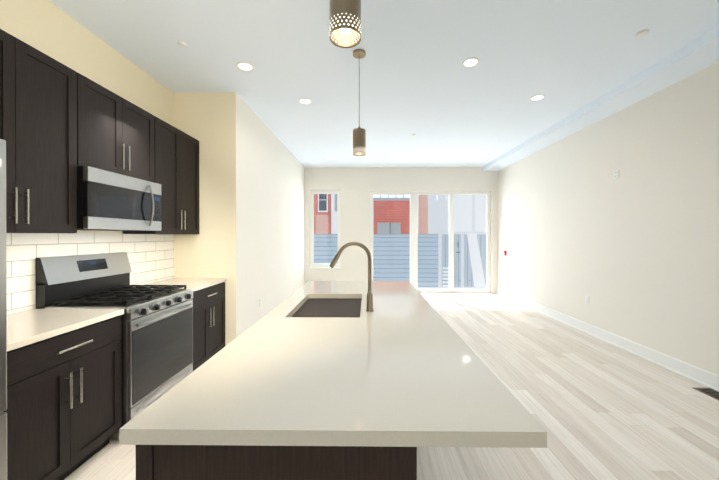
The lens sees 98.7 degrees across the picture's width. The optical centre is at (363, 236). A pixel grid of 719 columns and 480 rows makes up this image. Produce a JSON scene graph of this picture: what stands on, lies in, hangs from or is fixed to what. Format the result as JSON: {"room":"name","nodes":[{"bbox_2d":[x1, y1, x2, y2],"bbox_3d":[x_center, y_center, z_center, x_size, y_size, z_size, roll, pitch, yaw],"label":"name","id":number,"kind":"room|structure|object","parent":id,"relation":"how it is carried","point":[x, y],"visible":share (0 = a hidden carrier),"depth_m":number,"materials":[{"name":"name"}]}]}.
{"room":"kitchen","nodes":[
{"label":"kitchen","id":0,"kind":"room"},
{"bbox_2d":[0,0,172,313],"bbox_3d":[-2.376,-0.140,0.696,0.200,3.100,5.900,0,0,1],"label":"wall","id":1,"kind":"structure","parent":0,"point":[49,28],"depth_m":2.48,"materials":[{"name":"beige paint"}]},
{"bbox_2d":[0,29,91,232],"bbox_3d":[-2.107,-0.573,1.768,0.308,1.100,0.805,0,0,1],"label":"upper cabinet","id":2,"kind":"object","parent":1,"relation":"attached to","point":[60,122],"depth_m":1.88,"materials":[{"name":"black wood"}]},
{"bbox_2d":[6,232,173,314],"bbox_3d":[-2.251,0.227,2.496,0.008,0.525,2.300,0,0,1],"label":"tile backsplash","id":3,"kind":"structure","parent":1,"relation":"attached to","point":[151,258],"depth_m":2.42,"materials":[{"name":"white tile"}]},
{"bbox_2d":[88,78,155,182],"bbox_3d":[-2.099,-0.808,2.491,0.308,0.636,0.762,0,0,1],"label":"upper cabinet","id":4,"kind":"object","parent":1,"relation":"attached to","point":[123,133],"depth_m":2.47,"materials":[{"name":"black wood"}]},
{"bbox_2d":[77,166,160,230],"bbox_3d":[-2.035,-0.269,2.491,0.421,0.433,0.756,0,0,1],"label":"over-the-range microwave","id":5,"kind":"object","parent":4,"relation":"attached to","point":[109,201],"visible":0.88,"depth_m":2.35,"materials":[{"name":"silver metal"}]},
{"bbox_2d":[122,117,198,233],"bbox_3d":[-2.091,-0.578,3.226,0.308,1.100,0.827,0,0,1],"label":"upper cabinet","id":6,"kind":"object","parent":1,"relation":"attached to","point":[177,152],"depth_m":3.20,"materials":[{"name":"black wood"}]},
{"bbox_2d":[173,92,304,345],"bbox_3d":[-1.949,-0.156,5.742,0.940,3.100,4.200,0,0,1],"label":"wall","id":7,"kind":"structure","parent":0,"point":[248,241],"depth_m":3.79,"materials":[{"name":"white paint"}]},
{"bbox_2d":[49,0,718,167],"bbox_3d":[0.493,-1.746,2.759,5.890,0.100,10.100,0,0,1],"label":"ceiling","id":8,"kind":"structure","parent":0,"point":[400,84],"depth_m":2.97,"materials":[{"name":"white paint"}]},
{"bbox_2d":[178,41,186,46],"bbox_3d":[-1.593,-1.687,2.713,0.068,0.016,0.068,0,0,1],"label":"smoke detector","id":9,"kind":"object","parent":8,"relation":"attached to","point":[181,44],"visible":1,"depth_m":2.70,"materials":[{"name":"white plastic"}]},
{"bbox_2d":[236,62,253,71],"bbox_3d":[-1.179,-1.694,3.078,0.170,0.006,0.170,0,0,1],"label":"recessed light","id":10,"kind":"object","parent":8,"relation":"in","point":[245,66],"visible":1,"depth_m":3.07,"materials":[{"name":"white"}]},
{"bbox_2d":[299,98,311,104],"bbox_3d":[-0.730,-1.696,3.873,0.170,0.006,0.170,0,0,1],"label":"recessed light","id":11,"kind":"object","parent":8,"relation":"in","point":[306,101],"visible":1,"depth_m":3.87,"materials":[{"name":"white"}]},
{"bbox_2d":[329,0,360,47],"bbox_3d":[-0.070,-1.223,1.177,0.121,0.934,0.121,0,0,1],"label":"pendant light","id":12,"kind":"object","parent":8,"relation":"hanging from","point":[345,24],"visible":1,"depth_m":1.14,"materials":[{"name":"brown metal"}]},
{"bbox_2d":[353,49,365,155],"bbox_3d":[-0.041,-1.229,2.847,0.121,0.934,0.121,0,0,1],"label":"pendant light","id":13,"kind":"object","parent":8,"relation":"hanging from","point":[359,141],"visible":0.98,"depth_m":2.80,"materials":[{"name":"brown metal"}]},
{"bbox_2d":[462,57,479,66],"bbox_3d":[1.040,-1.693,3.003,0.170,0.006,0.170,0,0,1],"label":"recessed light","id":14,"kind":"object","parent":8,"relation":"in","point":[471,62],"visible":1,"depth_m":3.00,"materials":[{"name":"white"}]},
{"bbox_2d":[530,94,544,100],"bbox_3d":[2.119,-1.696,3.771,0.170,0.006,0.170,0,0,1],"label":"recessed light","id":15,"kind":"object","parent":8,"relation":"in","point":[536,97],"visible":1,"depth_m":3.76,"materials":[{"name":"white"}]},
{"bbox_2d":[635,29,649,37],"bbox_3d":[2.316,-1.687,2.569,0.090,0.016,0.090,0,0,1],"label":"smoke detector","id":16,"kind":"object","parent":8,"relation":"attached to","point":[642,33],"visible":0.98,"depth_m":2.55,"materials":[{"name":"white plastic"}]},
{"bbox_2d":[64,293,718,479],"bbox_3d":[0.493,1.454,2.770,5.890,0.100,10.100,0,0,1],"label":"floor","id":17,"kind":"structure","parent":0,"point":[597,408],"depth_m":2.47,"materials":[{"name":"beige wood"}]},
{"bbox_2d":[0,139,6,479],"bbox_3d":[-1.866,0.497,0.896,0.756,1.824,0.886,0,0,1],"label":"refrigerator","id":18,"kind":"object","parent":17,"relation":"on","point":[3,369],"visible":1,"depth_m":1.32,"materials":[{"name":"silver metal"}]},
{"bbox_2d":[3,316,121,479],"bbox_3d":[-1.951,0.967,1.739,0.605,0.879,0.737,0,0,1],"label":"base cabinet","id":19,"kind":"object","parent":17,"relation":"on","point":[63,411],"depth_m":1.70,"materials":[{"name":"black wood"}]},
{"bbox_2d":[7,278,226,351],"bbox_3d":[-1.936,0.507,2.505,0.621,0.035,2.271,0,0,1],"label":"countertop","id":20,"kind":"structure","parent":19,"relation":"on","point":[27,327],"depth_m":1.86,"materials":[{"name":"stone"}]},
{"bbox_2d":[36,252,192,438],"bbox_3d":[-1.887,0.773,2.493,0.714,1.262,0.758,0,0,1],"label":"range","id":21,"kind":"object","parent":17,"relation":"on","point":[157,341],"visible":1,"depth_m":2.34,"materials":[{"name":"silver metal"}]},
{"bbox_2d":[192,282,224,370],"bbox_3d":[-1.934,0.962,3.261,0.605,0.879,0.763,0,0,1],"label":"base cabinet","id":22,"kind":"object","parent":17,"relation":"on","point":[208,302],"depth_m":3.23,"materials":[{"name":"black wood"}]},
{"bbox_2d":[119,285,422,479],"bbox_3d":[-0.239,0.968,2.100,0.787,0.874,2.554,0,0,1],"label":"kitchen island","id":23,"kind":"object","parent":17,"relation":"on","point":[322,380],"depth_m":0.90,"materials":[{"name":"stone"}]},
{"bbox_2d":[119,285,546,448],"bbox_3d":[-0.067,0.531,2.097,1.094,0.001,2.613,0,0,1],"label":"island countertop","id":24,"kind":"structure","parent":23,"relation":"on","point":[457,404],"depth_m":0.93,"materials":[{"name":"white stone"}]},
{"bbox_2d":[283,297,362,320],"bbox_3d":[-0.248,0.637,2.271,0.492,0.236,0.802,0,0,1],"label":"sink","id":25,"kind":"object","parent":24,"relation":"in","point":[311,308],"depth_m":2.23,"materials":[{"name":"grey metal"}]},
{"bbox_2d":[330,242,373,311],"bbox_3d":[-0.080,0.261,2.026,0.295,0.457,0.108,0,0,1],"label":"faucet","id":26,"kind":"object","parent":24,"relation":"on","point":[369,308],"visible":1,"depth_m":2.04,"materials":[{"name":"silver metal"}]},
{"bbox_2d":[692,387,718,399],"bbox_3d":[3.127,1.400,2.730,0.160,0.006,0.280,0,0,1],"label":"floor vent","id":27,"kind":"object","parent":17,"relation":"in","point":[713,393],"visible":1,"depth_m":2.80,"materials":[{"name":"brown metal"}]},
{"bbox_2d":[305,167,497,292],"bbox_3d":[0.918,-0.163,7.710,4.750,3.100,0.200,0,0,1],"label":"wall","id":28,"kind":"structure","parent":0,"point":[355,186],"depth_m":7.62,"materials":[{"name":"white paint"}]},
{"bbox_2d":[308,268,341,268],"bbox_3d":[-0.958,0.770,7.624,0.830,0.024,0.020,0,0,1],"label":"window sill","id":29,"kind":"structure","parent":28,"relation":"attached to","point":[324,268],"depth_m":7.61,"materials":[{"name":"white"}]},
{"bbox_2d":[310,190,340,266],"bbox_3d":[-0.957,-0.203,7.746,0.768,1.918,0.070,0,0,1],"label":"window","id":30,"kind":"structure","parent":28,"relation":"in","point":[312,238],"depth_m":7.71,"materials":[{"name":"white"}]},
{"bbox_2d":[370,191,489,292],"bbox_3d":[1.653,0.127,7.713,2.978,2.518,0.080,0,0,1],"label":"sliding glass door","id":31,"kind":"structure","parent":28,"relation":"in","point":[414,243],"depth_m":7.68,"materials":[{"name":"white"}]},
{"bbox_2d":[482,26,718,170],"bbox_3d":[3.047,-1.646,2.730,0.379,0.100,9.699,0,0,1],"label":"beam","id":32,"kind":"structure","parent":0,"point":[695,56],"depth_m":3.47,"materials":[{"name":"white paint"}]},
{"bbox_2d":[498,62,718,374],"bbox_3d":[3.337,-0.146,2.732,0.200,3.100,10.100,0,0,1],"label":"wall","id":33,"kind":"structure","parent":0,"point":[632,251],"depth_m":3.73,"materials":[{"name":"white paint"}]},
{"bbox_2d":[585,296,588,303],"bbox_3d":[3.252,0.918,4.497,0.008,0.115,0.072,0,0,1],"label":"electrical outlet","id":34,"kind":"object","parent":33,"relation":"attached to","point":[586,299],"visible":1,"depth_m":4.49,"materials":[{"name":"white plastic"}]},
{"bbox_2d":[497,288,718,391],"bbox_3d":[3.241,1.329,4.228,0.026,0.140,6.720,0,0,1],"label":"baseboard","id":35,"kind":"structure","parent":33,"relation":"attached to","point":[695,373],"depth_m":3.72,"materials":[{"name":"white wood"}]},
{"bbox_2d":[614,170,618,178],"bbox_3d":[3.246,-0.800,3.971,0.008,0.100,0.080,0,0,1],"label":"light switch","id":36,"kind":"object","parent":33,"relation":"attached to","point":[616,174],"visible":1,"depth_m":3.96,"materials":[{"name":"white plastic"}]},
{"label":"outside","id":37,"kind":"structure","parent":0,"visible":0},
{"bbox_2d":[418,287,485,288],"bbox_3d":[1.252,1.591,26.363,30.000,0.470,37.100,0,0,1],"label":"ground","id":38,"kind":"structure","parent":37,"point":[454,288],"depth_m":8.46,"materials":[{"name":"grey concrete"}]},
{"bbox_2d":[314,194,336,233],"bbox_3d":[-5.029,-3.973,25.925,7.450,11.400,8.080,0,0,1],"label":"brick building","id":39,"kind":"structure","parent":38,"relation":"on","point":[319,217],"depth_m":21.94,"materials":[{"name":"red brick"}]},
{"bbox_2d":[314,234,437,286],"bbox_3d":[-2.180,0.838,10.568,9.490,1.880,0.100,0,0,1],"label":"fence","id":40,"kind":"object","parent":38,"relation":"on","point":[380,265],"depth_m":10.51,"materials":[{"name":"blue wood"}]},
{"bbox_2d":[373,195,409,233],"bbox_3d":[0.796,-0.323,16.886,3.100,4.160,6.050,0,0,1],"label":"brick building","id":41,"kind":"structure","parent":38,"relation":"on","point":[384,207],"depth_m":13.90,"materials":[{"name":"red brick"}]},
{"bbox_2d":[418,195,427,233],"bbox_3d":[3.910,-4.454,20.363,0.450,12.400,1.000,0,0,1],"label":"building","id":42,"kind":"structure","parent":38,"relation":"on","point":[421,212],"depth_m":19.87,"materials":[{"name":"brick"}]},
{"bbox_2d":[428,195,448,233],"bbox_3d":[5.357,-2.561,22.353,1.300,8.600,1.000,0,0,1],"label":"building","id":43,"kind":"structure","parent":38,"relation":"on","point":[440,204],"depth_m":21.94,"materials":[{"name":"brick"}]},
{"bbox_2d":[438,232,485,286],"bbox_3d":[3.514,0.811,9.559,2.300,1.940,0.550,0,0,1],"label":"gate","id":44,"kind":"object","parent":38,"relation":"on","point":[478,239],"depth_m":9.78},
{"bbox_2d":[454,195,485,231],"bbox_3d":[10.251,-4.459,21.767,7.900,12.400,8.050,0,0,1],"label":"building","id":45,"kind":"structure","parent":38,"relation":"on","point":[465,203],"depth_m":18.59,"materials":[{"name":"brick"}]}
]}

